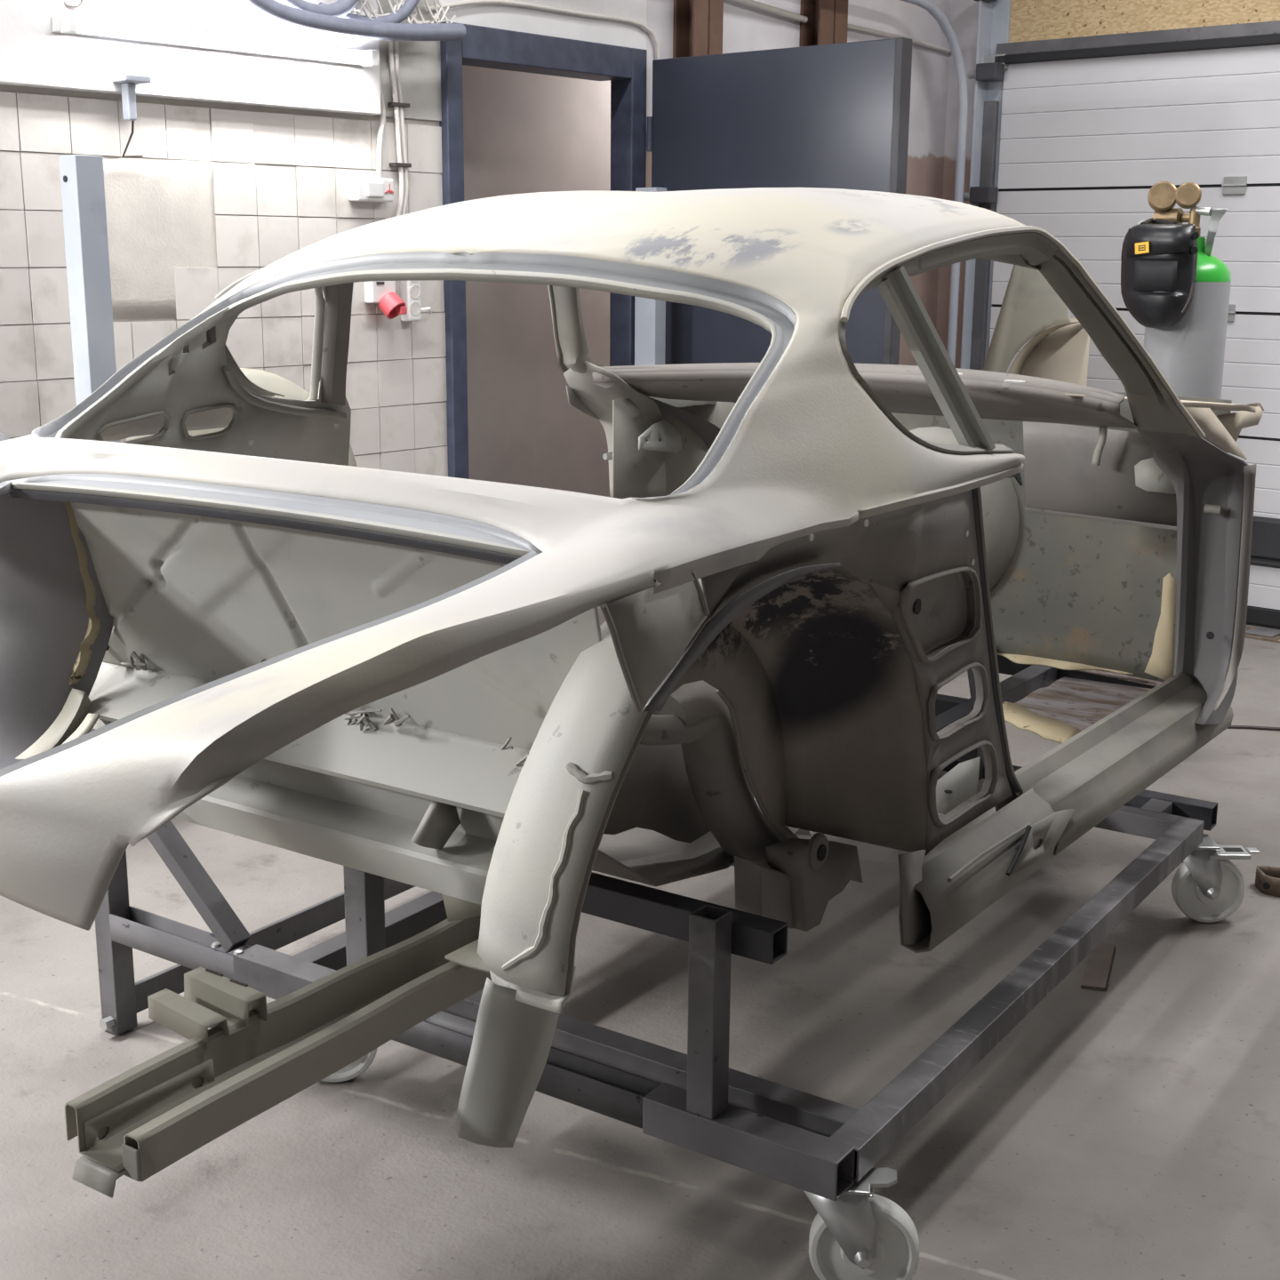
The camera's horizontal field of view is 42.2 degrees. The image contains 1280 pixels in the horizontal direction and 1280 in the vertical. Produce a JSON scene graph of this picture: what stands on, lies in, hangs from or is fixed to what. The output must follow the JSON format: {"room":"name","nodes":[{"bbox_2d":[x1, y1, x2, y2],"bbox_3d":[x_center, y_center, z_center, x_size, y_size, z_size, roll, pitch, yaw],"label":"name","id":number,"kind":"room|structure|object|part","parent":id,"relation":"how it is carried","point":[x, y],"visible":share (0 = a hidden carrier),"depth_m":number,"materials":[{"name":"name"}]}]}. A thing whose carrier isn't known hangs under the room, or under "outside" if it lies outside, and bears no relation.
{"room":"auto repair garage","nodes":[
{"label":"auto repair garage","id":0,"kind":"room"},
{"bbox_2d":[0,0,951,476],"bbox_3d":[-2.129,-1.066,3.770,0.158,3.356,10.700,12,17,40],"label":"wall","id":1,"kind":"structure","parent":0,"point":[248,161],"depth_m":4.80,"materials":[{"name":"tile"}]},
{"bbox_2d":[63,0,84,10],"bbox_3d":[-1.463,-1.651,4.279,0.060,0.053,0.010,-4,14,-20],"label":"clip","id":2,"kind":"object","parent":1,"relation":"attached to","point":[73,8],"visible":1,"depth_m":4.28,"materials":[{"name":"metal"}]},
{"bbox_2d":[112,72,151,157],"bbox_3d":[-1.357,-1.403,4.449,0.091,0.209,0.095,12,17,40],"label":"wall bracket","id":3,"kind":"object","parent":1,"relation":"attached to","point":[129,81],"visible":1,"depth_m":4.42,"materials":[{"name":"metal"}]},
{"bbox_3d":[-1.364,-1.437,4.434,0.032,0.095,0.025,12,17,40],"label":"stem","id":4,"kind":"part","parent":3,"relation":"part of","materials":[{"name":"metal"}]},
{"bbox_2d":[51,13,377,67],"bbox_3d":[-1.144,-1.656,4.605,0.077,0.046,1.020,12,17,40],"label":"lamp","id":5,"kind":"object","parent":1,"relation":"attached to","point":[66,23],"visible":1,"depth_m":4.54,"materials":[{"name":"white plastic"}]},
{"bbox_2d":[227,0,367,16],"bbox_3d":[-1.146,-1.802,4.593,0.024,0.089,1.251,12,17,40],"label":"hose","id":6,"kind":"object","parent":1,"relation":"attached to","point":[236,1],"visible":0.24,"depth_m":4.62,"materials":[{"name":"white plastic"}]},
{"bbox_2d":[274,0,359,17],"bbox_3d":[-0.961,-1.879,4.733,0.060,0.210,0.553,12,18,42],"label":"hose","id":7,"kind":"object","parent":1,"relation":"attached to","point":[340,8],"visible":0.65,"depth_m":4.79,"materials":[{"name":"white plastic"}]},
{"bbox_2d":[237,0,466,40],"bbox_3d":[-0.885,-1.869,4.775,0.091,0.248,1.023,12,18,41],"label":"hose","id":8,"kind":"object","parent":1,"relation":"attached to","point":[273,10],"visible":1,"depth_m":4.82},
{"bbox_2d":[318,0,419,23],"bbox_3d":[-0.787,-1.930,4.973,0.041,0.204,0.427,12,18,41],"label":"hose","id":9,"kind":"object","parent":1,"relation":"attached to","point":[404,12],"visible":0.49,"depth_m":5.02,"materials":[{"name":"white plastic"}]},
{"bbox_2d":[348,176,394,201],"bbox_3d":[-0.825,-1.388,5.118,0.058,0.070,0.146,12,17,40],"label":"box","id":10,"kind":"object","parent":1,"relation":"attached to","point":[360,188],"visible":1,"depth_m":5.08,"materials":[{"name":"white plastic"}]},
{"bbox_2d":[376,62,385,177],"bbox_3d":[-0.800,-1.669,5.101,0.023,0.491,0.043,9,16,33],"label":"cable","id":11,"kind":"object","parent":1,"relation":"attached to","point":[382,119],"visible":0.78,"depth_m":5.12,"materials":[{"name":"white plastic"}]},
{"bbox_2d":[363,280,407,319],"bbox_3d":[-0.795,-1.098,5.197,0.104,0.185,0.102,9,16,33],"label":"socket","id":12,"kind":"object","parent":1,"relation":"attached to","point":[383,293],"visible":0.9,"depth_m":5.18,"materials":[{"name":"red plastic"}]},
{"bbox_2d":[388,40,404,216],"bbox_3d":[-0.762,-1.547,5.172,0.018,0.761,0.063,12,17,40],"label":"cable","id":13,"kind":"object","parent":1,"relation":"attached to","point":[390,43],"visible":0.7,"depth_m":5.17,"materials":[{"name":"white plastic"}]},
{"bbox_2d":[336,0,455,23],"bbox_3d":[-0.736,-1.940,5.016,0.034,0.188,0.560,12,17,40],"label":"wire tangle","id":14,"kind":"object","parent":1,"relation":"attached to","point":[436,18],"visible":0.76,"depth_m":5.06,"materials":[{"name":"white plastic"}]},
{"bbox_2d":[387,102,409,107],"bbox_3d":[-0.750,-1.664,5.163,0.028,0.012,0.070,12,17,40],"label":"clip","id":15,"kind":"object","parent":1,"relation":"attached to","point":[389,104],"visible":1,"depth_m":5.14,"materials":[{"name":"metal"}]},
{"bbox_2d":[389,162,411,167],"bbox_3d":[-0.751,-1.488,5.204,0.028,0.012,0.070,12,17,40],"label":"clip","id":16,"kind":"object","parent":1,"relation":"attached to","point":[391,164],"visible":1,"depth_m":5.19,"materials":[{"name":"metal"}]},
{"bbox_2d":[393,40,408,215],"bbox_3d":[-0.745,-1.595,5.185,0.016,0.671,0.044,12,17,40],"label":"cable","id":17,"kind":"object","parent":1,"relation":"attached to","point":[396,43],"visible":0.7,"depth_m":5.18,"materials":[{"name":"white plastic"}]},
{"bbox_2d":[400,280,431,321],"bbox_3d":[-0.715,-1.149,5.308,0.104,0.255,0.054,-8,16,-33],"label":"power strip","id":18,"kind":"object","parent":1,"relation":"attached to","point":[410,291],"visible":0.54,"depth_m":5.29,"materials":[{"name":"white plastic"}]},
{"bbox_2d":[409,285,420,298],"bbox_3d":[-0.721,-1.110,5.294,0.013,0.043,0.043,12,17,40],"label":"outlet","id":19,"kind":"object","parent":18,"relation":"attached to","point":[414,290],"depth_m":5.29,"materials":[{"name":"white plastic"}]},
{"bbox_2d":[410,301,420,315],"bbox_3d":[-0.721,-1.059,5.306,0.013,0.043,0.043,12,17,40],"label":"outlet","id":20,"kind":"object","parent":18,"relation":"attached to","point":[415,306],"depth_m":5.30,"materials":[{"name":"white plastic"}]},
{"bbox_2d":[424,0,660,59],"bbox_3d":[-0.299,-1.938,5.628,0.020,0.401,1.131,12,17,39],"label":"cable","id":21,"kind":"object","parent":1,"relation":"attached to","point":[465,3],"visible":0.8,"depth_m":5.59,"materials":[{"name":"white plastic"}]},
{"bbox_2d":[439,21,647,602],"bbox_3d":[-0.358,-0.971,5.884,0.155,2.200,0.967,12,17,40],"label":"door frame","id":22,"kind":"structure","parent":1,"relation":"attached to","point":[625,68],"depth_m":5.56,"materials":[{"name":"blue paint"}]},
{"bbox_2d":[731,0,807,23],"bbox_3d":[0.461,-2.437,6.381,0.024,0.064,0.602,12,17,40],"label":"rail","id":23,"kind":"object","parent":1,"relation":"attached to","point":[751,3],"visible":1,"depth_m":6.43,"materials":[{"name":"grey metal"}]},
{"bbox_2d":[646,37,912,403],"bbox_3d":[0.440,-0.972,5.860,1.072,2.105,0.062,11,17,39],"label":"door leaf","id":24,"kind":"structure","parent":1,"relation":"in","point":[833,116],"depth_m":5.63,"materials":[{"name":"blue paint"}]},
{"bbox_2d":[847,24,951,53],"bbox_3d":[1.094,-2.578,7.109,0.016,0.046,0.950,12,17,40],"label":"pipe","id":25,"kind":"object","parent":1,"relation":"attached to","point":[852,27],"visible":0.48,"depth_m":7.08,"materials":[{"name":"grey metal"}]},
{"bbox_2d":[899,0,1011,370],"bbox_3d":[0.521,-1.323,6.447,0.170,2.640,3.004,13,18,42],"label":"door track","id":26,"kind":"object","parent":1,"relation":"attached to","point":[994,17],"visible":0.63,"depth_m":7.30,"materials":[{"name":"metal"}]},
{"bbox_3d":[0.476,-1.284,6.413,0.041,2.581,2.882,12,17,40],"label":"curved rail","id":27,"kind":"part","parent":26,"relation":"part of","materials":[{"name":"metal"}]},
{"bbox_3d":[1.495,-1.548,7.482,0.012,2.620,0.120,12,17,40],"label":"angle post","id":28,"kind":"part","parent":26,"relation":"part of","materials":[{"name":"metal"}]},
{"bbox_3d":[1.551,-2.514,7.225,0.100,0.060,0.040,12,17,40],"label":"corner plate","id":29,"kind":"part","parent":26,"relation":"part of","materials":[{"name":"metal"}]},
{"bbox_3d":[1.559,-1.550,7.492,0.090,2.620,0.020,12,17,40],"label":"angle post","id":30,"kind":"part","parent":26,"relation":"part of","materials":[{"name":"metal"}]},
{"bbox_2d":[988,20,1279,627],"bbox_3d":[3.556,-1.024,5.803,5.300,2.373,0.092,12,17,40],"label":"door","id":31,"kind":"structure","parent":26,"relation":"attached to","point":[1089,124],"depth_m":6.81,"materials":[{"name":"white painted steel"},{"name":"black rubber"},{"name":"zinc"}]},
{"bbox_3d":[3.578,-0.854,5.848,5.270,0.486,0.054,12,17,40],"label":"door","id":32,"kind":"part","parent":31,"relation":"part of","materials":[{"name":"grey metal"}]},
{"bbox_3d":[3.582,-1.340,5.734,5.270,0.488,0.054,12,17,40],"label":"door","id":33,"kind":"part","parent":31,"relation":"part of","materials":[{"name":"grey metal"}]},
{"bbox_3d":[3.585,-1.843,5.616,5.270,0.521,0.054,12,17,40],"label":"door","id":34,"kind":"part","parent":31,"relation":"part of","materials":[{"name":"white metal"}]},
{"bbox_3d":[3.574,-0.367,5.962,5.270,0.492,0.054,12,17,40],"label":"door","id":35,"kind":"part","parent":31,"relation":"part of","materials":[{"name":"white metal"}]},
{"bbox_3d":[3.572,-0.026,6.042,5.270,0.183,0.054,12,17,40],"label":"door","id":36,"kind":"part","parent":31,"relation":"part of","materials":[{"name":"white metal"}]},
{"bbox_3d":[3.569,-0.191,5.943,4.200,0.203,0.035,12,17,40],"label":"kick plate","id":37,"kind":"part","parent":31,"relation":"part of","materials":[{"name":"black metal"}]},
{"bbox_2d":[462,64,610,496],"bbox_3d":[-0.135,-1.468,7.135,0.100,2.600,4.000,12,17,40],"label":"wall","id":38,"kind":"structure","parent":0,"point":[524,132],"depth_m":6.71,"materials":[{"name":"paint"}]},
{"bbox_2d":[0,602,1279,1279],"bbox_3d":[0.656,0.884,3.083,9.800,0.120,13.500,12,17,40],"label":"floor","id":39,"kind":"structure","parent":0,"point":[1129,1130],"depth_m":2.95,"materials":[{"name":"concrete"}]},
{"bbox_2d":[0,431,10,441],"bbox_3d":[-1.865,-0.003,3.865,0.178,1.199,1.079,12,17,40],"label":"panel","id":40,"kind":"object","parent":39,"relation":"on","point":[3,436],"visible":0.07,"depth_m":4.13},
{"bbox_2d":[58,154,120,442],"bbox_3d":[-1.367,-0.343,4.237,0.155,1.715,0.155,12,17,40],"label":"metal post","id":41,"kind":"object","parent":39,"relation":"on","point":[82,177],"visible":0.41,"depth_m":4.08,"materials":[{"name":"metal"}]},
{"bbox_2d":[125,368,357,466],"bbox_3d":[-1.096,-0.183,4.733,0.178,1.164,0.787,12,17,40],"label":"panel","id":42,"kind":"object","parent":39,"relation":"on","point":[267,380],"visible":0.04,"depth_m":4.69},
{"bbox_2d":[634,187,666,365],"bbox_3d":[0.034,-0.750,6.017,0.175,1.715,0.140,12,17,40],"label":"metal post","id":43,"kind":"object","parent":39,"relation":"on","point":[650,315],"visible":0.26,"depth_m":5.91,"materials":[{"name":"metal"}]},
{"bbox_2d":[94,655,1259,1279],"bbox_3d":[0.321,0.345,3.664,1.730,0.660,2.450,9,16,33],"label":"trolley","id":44,"kind":"object","parent":39,"relation":"on","point":[828,1150],"visible":0.48,"depth_m":2.69,"materials":[{"name":"metal"}]},
{"bbox_3d":[-1.020,0.473,3.198,0.048,0.596,0.048,9,16,33],"label":"jack leg","id":45,"kind":"part","parent":44,"relation":"part of","materials":[{"name":"metal"}]},
{"bbox_2d":[210,941,221,948],"bbox_3d":[-0.771,0.553,3.022,0.020,0.008,0.020,9,16,33],"label":"bolt","id":46,"kind":"object","parent":44,"relation":"on","point":[218,944],"depth_m":3.02,"materials":[{"name":"metal"}]},
{"bbox_2d":[232,949,243,954],"bbox_3d":[-0.723,0.561,2.991,0.020,0.008,0.020,9,16,33],"label":"bolt","id":47,"kind":"object","parent":44,"relation":"on","point":[238,951],"depth_m":2.99,"materials":[{"name":"metal"}]},
{"bbox_3d":[-0.464,0.408,2.792,0.050,0.396,0.046,9,16,33],"label":"post","id":48,"kind":"part","parent":44,"relation":"part of","materials":[{"name":"metal"}]},
{"bbox_3d":[-0.135,0.442,3.668,0.050,0.050,1.717,9,16,33],"label":"rail","id":49,"kind":"part","parent":44,"relation":"part of","materials":[{"name":"metal"}]},
{"bbox_2d":[0,187,1263,1197],"bbox_3d":[0.018,-0.208,3.000,1.562,1.181,3.292,9,16,33],"label":"car","id":50,"kind":"object","parent":44,"relation":"on","point":[246,629],"visible":1,"depth_m":2.39,"materials":[{"name":"beige metal"}]},
{"bbox_3d":[-0.711,-0.447,2.911,0.159,0.388,0.704,9,16,33],"label":"quarter panel","id":51,"kind":"part","parent":50,"relation":"part of","materials":[{"name":"grey metal"}]},
{"bbox_3d":[-0.366,0.441,2.019,0.081,0.081,0.729,9,16,33],"label":"chassis rail","id":52,"kind":"part","parent":50,"relation":"part of","materials":[{"name":"grey metal"}]},
{"bbox_3d":[-0.349,0.474,1.962,0.024,0.053,0.621,9,16,33],"label":"chassis rail","id":53,"kind":"part","parent":50,"relation":"part of","materials":[{"name":"grey metal"}]},
{"bbox_2d":[88,661,530,817],"bbox_3d":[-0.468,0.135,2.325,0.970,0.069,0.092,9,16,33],"label":"floor","id":54,"kind":"structure","parent":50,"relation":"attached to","point":[449,764],"depth_m":2.24,"materials":[{"name":"grey metal"}]},
{"bbox_3d":[-0.366,-0.651,3.432,0.143,0.398,1.320,7,15,27],"label":"drip rail","id":55,"kind":"part","parent":50,"relation":"part of","materials":[{"name":"grey metal"}]},
{"bbox_3d":[0.015,0.004,1.782,0.020,0.142,0.208,9,16,33],"label":"gusset panel","id":56,"kind":"part","parent":50,"relation":"part of","materials":[{"name":"grey metal"}]},
{"bbox_3d":[0.096,-0.474,4.163,0.004,0.292,0.572,9,16,33],"label":"kick panel","id":57,"kind":"part","parent":50,"relation":"part of","materials":[{"name":"grey metal"}]},
{"bbox_3d":[0.046,0.218,2.603,0.004,0.480,0.695,9,16,33],"label":"panel","id":58,"kind":"part","parent":50,"relation":"part of","materials":[{"name":"metal"}]},
{"bbox_3d":[0.152,0.230,2.583,0.084,0.431,0.451,9,16,33],"label":"trailing rail","id":59,"kind":"part","parent":50,"relation":"part of","materials":[{"name":"metal"}]},
{"bbox_3d":[0.363,0.093,2.405,0.076,0.619,1.178,9,16,33],"label":"latch panel","id":60,"kind":"part","parent":50,"relation":"part of","materials":[{"name":"metal"}]},
{"bbox_3d":[0.440,0.400,2.595,0.004,0.189,0.176,9,16,33],"label":"closing plate","id":61,"kind":"part","parent":50,"relation":"part of","materials":[{"name":"metal"}]},
{"bbox_3d":[0.435,-0.040,2.482,0.022,0.132,0.288,9,16,33],"label":"latch dish","id":62,"kind":"part","parent":50,"relation":"part of","materials":[{"name":"metal"}]},
{"bbox_3d":[0.641,0.288,3.304,0.053,0.050,0.249,8,15,28],"label":"seat mount","id":63,"kind":"part","parent":50,"relation":"part of","materials":[{"name":"grey metal"}]},
{"bbox_3d":[0.642,-0.488,2.769,0.143,0.398,1.320,11,17,38],"label":"drip rail","id":64,"kind":"part","parent":50,"relation":"part of","materials":[{"name":"grey metal"}]},
{"bbox_3d":[1.047,-0.379,3.770,0.385,0.218,0.004,9,16,33],"label":"knee panel","id":65,"kind":"part","parent":50,"relation":"part of","materials":[{"name":"metal"}]},
{"bbox_3d":[0.997,0.225,3.398,0.128,0.128,1.044,10,16,34],"label":"rocker panel","id":66,"kind":"part","parent":50,"relation":"part of","materials":[{"name":"grey metal"}]},
{"bbox_3d":[0.101,0.545,2.431,0.046,0.313,0.046,9,16,33],"label":"post","id":67,"kind":"part","parent":44,"relation":"part of","materials":[{"name":"metal"}]},
{"bbox_3d":[0.285,0.778,2.415,0.100,0.006,0.090,2,13,7],"label":"plate","id":68,"kind":"part","parent":44,"relation":"part of","materials":[{"name":"metal"}]},
{"bbox_3d":[0.290,0.789,2.417,0.100,0.004,0.064,2,13,7],"label":"fork crown","id":69,"kind":"part","parent":44,"relation":"part of","materials":[{"name":"metal"}]},
{"bbox_3d":[0.802,0.268,4.014,0.045,0.143,0.045,9,16,33],"label":"short post","id":70,"kind":"part","parent":44,"relation":"part of","materials":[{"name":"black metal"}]},
{"bbox_3d":[0.771,0.588,3.073,0.052,0.052,1.717,9,16,33],"label":"rail","id":71,"kind":"part","parent":44,"relation":"part of","materials":[{"name":"metal"}]},
{"bbox_3d":[1.264,0.461,3.799,0.100,0.006,0.090,1,13,1],"label":"plate","id":72,"kind":"part","parent":44,"relation":"part of","materials":[{"name":"metal"}]},
{"bbox_3d":[1.269,0.472,3.802,0.100,0.004,0.064,1,13,1],"label":"fork crown","id":73,"kind":"part","parent":44,"relation":"part of","materials":[{"name":"metal"}]},
{"bbox_2d":[672,0,723,57],"bbox_3d":[0.210,-1.638,6.248,0.100,3.340,0.167,12,17,40],"label":"steel column","id":74,"kind":"structure","parent":39,"relation":"on","point":[698,24],"depth_m":6.08,"materials":[{"name":"brown metal"}]},
{"bbox_2d":[799,0,847,47],"bbox_3d":[0.734,-1.771,6.833,0.100,3.340,0.190,12,17,40],"label":"steel column","id":75,"kind":"structure","parent":39,"relation":"on","point":[827,23],"depth_m":6.64,"materials":[{"name":"brown metal"}]},
{"bbox_2d":[982,264,1089,385],"bbox_3d":[1.521,-0.819,6.826,0.571,1.501,0.185,11,17,38],"label":"front wing","id":76,"kind":"object","parent":39,"relation":"on","point":[1059,348],"visible":0.24,"depth_m":6.67},
{"bbox_3d":[1.658,-0.694,6.848,0.331,1.250,0.011,10,16,35],"label":"panel","id":77,"kind":"part","parent":76,"relation":"part of","materials":[{"name":"beige metal"}]},
{"bbox_2d":[1080,943,1114,991],"bbox_3d":[0.990,0.703,3.586,0.048,0.007,0.244,5,14,20],"label":"floor plate","id":78,"kind":"object","parent":39,"relation":"on","point":[1099,962],"visible":0.86,"depth_m":3.57,"materials":[{"name":"grey metal"}]},
{"bbox_2d":[1137,181,1231,399],"bbox_3d":[1.583,-0.486,4.957,0.249,1.707,0.228,0,13,-4],"label":"bottle","id":79,"kind":"object","parent":39,"relation":"on","point":[1189,354],"visible":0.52,"depth_m":4.77,"materials":[{"name":"grey paint"}]},
{"bbox_2d":[1120,217,1199,327],"bbox_3d":[1.464,-1.050,4.746,0.150,0.309,0.277,-3,14,-13],"label":"mask","id":80,"kind":"object","parent":79,"relation":"hanging from","point":[1159,256],"visible":1,"depth_m":4.67,"materials":[{"name":"black plastic"}]},
{"bbox_2d":[1138,244,1145,250],"bbox_3d":[1.412,-1.103,4.673,0.001,0.018,0.024,-12,18,-42],"label":"print","id":81,"kind":"object","parent":80,"relation":"on","point":[1141,247],"depth_m":4.67,"materials":[{"name":"black paper"}]},
{"bbox_3d":[1.413,-1.104,4.676,0.005,0.035,0.049,-12,18,-42],"label":"label plate","id":82,"kind":"part","parent":80,"relation":"part of","materials":[{"name":"yellow plastic"}]},
{"bbox_3d":[1.452,-1.117,4.668,0.044,0.080,0.204,-12,18,-41],"label":"brow panel","id":83,"kind":"part","parent":80,"relation":"part of","materials":[{"name":"black plastic"}]},
{"bbox_3d":[1.538,-1.083,4.616,0.024,0.024,0.012,-3,14,-12],"label":"knob","id":84,"kind":"part","parent":80,"relation":"part of","materials":[{"name":"black plastic"}]},
{"bbox_3d":[1.539,-1.122,4.607,0.024,0.024,0.012,-3,14,-12],"label":"knob","id":85,"kind":"part","parent":80,"relation":"part of","materials":[{"name":"black plastic"}]},
{"bbox_2d":[1179,212,1189,222],"bbox_3d":[1.564,-1.227,4.822,0.027,0.027,0.100,-12,18,-42],"label":"outlet","id":86,"kind":"object","parent":79,"relation":"attached to","point":[1184,217],"depth_m":4.80,"materials":[{"name":"gold metal"}]},
{"bbox_2d":[1228,725,1279,730],"bbox_3d":[2.135,0.294,5.360,0.612,0.012,0.111,6,14,23],"label":"cable","id":87,"kind":"object","parent":39,"relation":"on","point":[1231,726],"visible":0.62,"depth_m":5.39,"materials":[{"name":"rubber"}]},
{"bbox_2d":[1244,625,1279,642],"bbox_3d":[3.175,0.107,6.178,3.000,0.018,0.180,12,17,40],"label":"plate","id":88,"kind":"object","parent":39,"relation":"on","point":[1251,632],"visible":0.16,"depth_m":6.69,"materials":[{"name":"brown metal"}]},
{"bbox_2d":[1254,865,1279,897],"bbox_3d":[1.545,0.587,4.021,0.115,0.045,0.090,9,16,33],"label":"bracket","id":89,"kind":"object","parent":39,"relation":"on","point":[1267,877],"visible":1,"depth_m":4.01,"materials":[{"name":"brown metal"}]},
{"bbox_2d":[936,0,978,368],"bbox_3d":[1.481,-1.958,7.653,0.360,3.340,0.150,12,17,40],"label":"wall","id":90,"kind":"structure","parent":0,"point":[964,20],"depth_m":7.52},
{"bbox_2d":[1008,0,1279,42],"bbox_3d":[4.155,-2.562,5.088,6.760,0.955,0.200,12,17,40],"label":"board","id":91,"kind":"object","parent":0,"point":[1030,20],"depth_m":6.88,"materials":[{"name":"beige wood"}]}
]}

